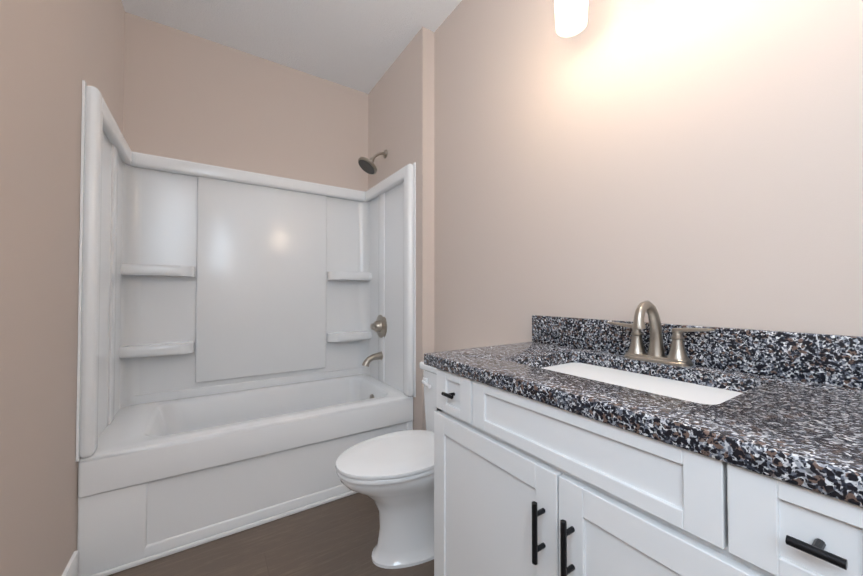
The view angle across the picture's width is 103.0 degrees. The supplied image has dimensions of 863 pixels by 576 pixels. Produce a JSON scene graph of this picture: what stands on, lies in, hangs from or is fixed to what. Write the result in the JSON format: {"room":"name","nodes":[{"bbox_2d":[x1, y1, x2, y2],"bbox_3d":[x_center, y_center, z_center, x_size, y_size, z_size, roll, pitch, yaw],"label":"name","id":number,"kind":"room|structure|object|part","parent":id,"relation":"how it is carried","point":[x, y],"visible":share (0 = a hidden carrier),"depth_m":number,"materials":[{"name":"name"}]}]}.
{"room":"bathroom","nodes":[
{"label":"bathroom","id":0,"kind":"room"},
{"bbox_2d":[0,0,124,575],"bbox_3d":[-0.799,-0.256,0.365,0.100,2.780,4.010,1,-1,-33],"label":"wall","id":1,"kind":"structure","parent":0,"point":[54,54],"depth_m":1.05,"materials":[{"name":"beige paint"}]},
{"bbox_2d":[62,550,78,575],"bbox_3d":[-0.540,1.059,0.050,0.014,0.140,3.036,1,-1,-33],"label":"baseboard","id":2,"kind":"structure","parent":1,"relation":"attached to","point":[71,568],"depth_m":1.27,"materials":[{"name":"white wood"}]},
{"bbox_2d":[123,12,367,191],"bbox_3d":[-1.108,-0.220,2.496,1.707,2.780,0.100,1,-1,-33],"label":"wall","id":3,"kind":"structure","parent":0,"point":[191,97],"depth_m":2.31,"materials":[{"name":"beige paint"}]},
{"bbox_2d":[108,493,433,575],"bbox_3d":[-0.084,1.171,0.807,1.807,0.060,4.010,1,-1,-33],"label":"floor","id":4,"kind":"structure","parent":0,"point":[338,537],"depth_m":1.50,"materials":[{"name":"wood"}]},
{"bbox_2d":[76,80,415,575],"bbox_3d":[-0.946,0.179,2.069,1.516,1.966,0.777,1,-1,-33],"label":"shower","id":5,"kind":"object","parent":4,"relation":"on","point":[246,356],"visible":0.9,"depth_m":2.08,"materials":[{"name":"white plastic"}]},
{"bbox_2d":[77,374,412,575],"bbox_3d":[-0.948,0.921,2.059,1.514,0.483,0.770,1,-1,-33],"label":"tub","id":6,"kind":"object","parent":5,"relation":"in","point":[166,476],"depth_m":1.66,"materials":[{"name":"white plastic"}]},
{"bbox_3d":[-0.436,0.378,2.501,0.158,0.376,0.184,1,-1,-33],"label":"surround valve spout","id":7,"kind":"part","parent":5,"relation":"part of","materials":[{"name":"silver metal"}]},
{"bbox_2d":[335,361,436,568],"bbox_3d":[-0.064,0.772,1.567,0.745,0.765,0.456,1,-1,-33],"label":"toilet","id":8,"kind":"object","parent":4,"relation":"on","point":[391,475],"visible":0.54,"depth_m":1.44,"materials":[{"name":"white ceramic"}]},
{"bbox_2d":[424,300,862,575],"bbox_3d":[0.487,0.588,0.866,0.592,1.108,1.060,1,-1,-33],"label":"bathroom vanity","id":9,"kind":"object","parent":4,"relation":"on","point":[570,446],"visible":1,"depth_m":0.70,"materials":[{"name":"white paint"}]},
{"bbox_2d":[424,341,862,506],"bbox_3d":[0.498,0.237,0.879,0.564,0.038,1.060,1,-1,-33],"label":"countertop","id":10,"kind":"structure","parent":9,"relation":"on","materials":[{"name":"stone"}]},
{"bbox_2d":[607,300,714,366],"bbox_3d":[0.638,0.128,1.008,0.148,0.183,0.288,1,-1,-33],"label":"faucet","id":11,"kind":"object","parent":10,"relation":"on","point":[638,342],"depth_m":1.01,"materials":[{"name":"silver metal"}]},
{"bbox_2d":[122,0,461,93],"bbox_3d":[-0.084,-1.668,0.855,1.807,0.060,4.010,1,-1,-33],"label":"ceiling","id":12,"kind":"structure","parent":0,"point":[360,45],"depth_m":2.13,"materials":[{"name":"white paint"}]},
{"bbox_2d":[368,27,433,429],"bbox_3d":[-0.252,-0.221,2.483,0.087,2.780,0.857,1,-1,-33],"label":"wall","id":13,"kind":"structure","parent":0,"point":[401,112],"depth_m":2.16,"materials":[{"name":"beige paint"}]},
{"bbox_2d":[358,149,387,174],"bbox_3d":[-0.428,-0.928,2.492,0.209,0.198,0.152,1,-1,-33],"label":"shower head","id":14,"kind":"object","parent":13,"relation":"attached to","point":[367,165],"visible":1,"depth_m":2.47},
{"bbox_2d":[434,0,862,351],"bbox_3d":[0.659,-0.241,1.255,0.100,2.780,3.910,1,-1,-33],"label":"wall","id":15,"kind":"structure","parent":0,"point":[691,162],"depth_m":1.10,"materials":[{"name":"beige paint"}]},
{"bbox_2d":[555,0,587,36],"bbox_3d":[0.645,-1.090,1.033,0.179,0.340,0.660,1,-1,-33],"label":"sconce","id":16,"kind":"object","parent":15,"relation":"attached to","point":[571,17],"visible":1,"depth_m":1.19,"materials":[{"name":"white glass"}]},
{"bbox_2d":[532,315,862,389],"bbox_3d":[0.726,0.165,1.029,0.021,0.111,1.060,1,-1,-33],"label":"backsplash","id":17,"kind":"structure","parent":15,"relation":"attached to","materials":[{"name":"stone"}]}
]}

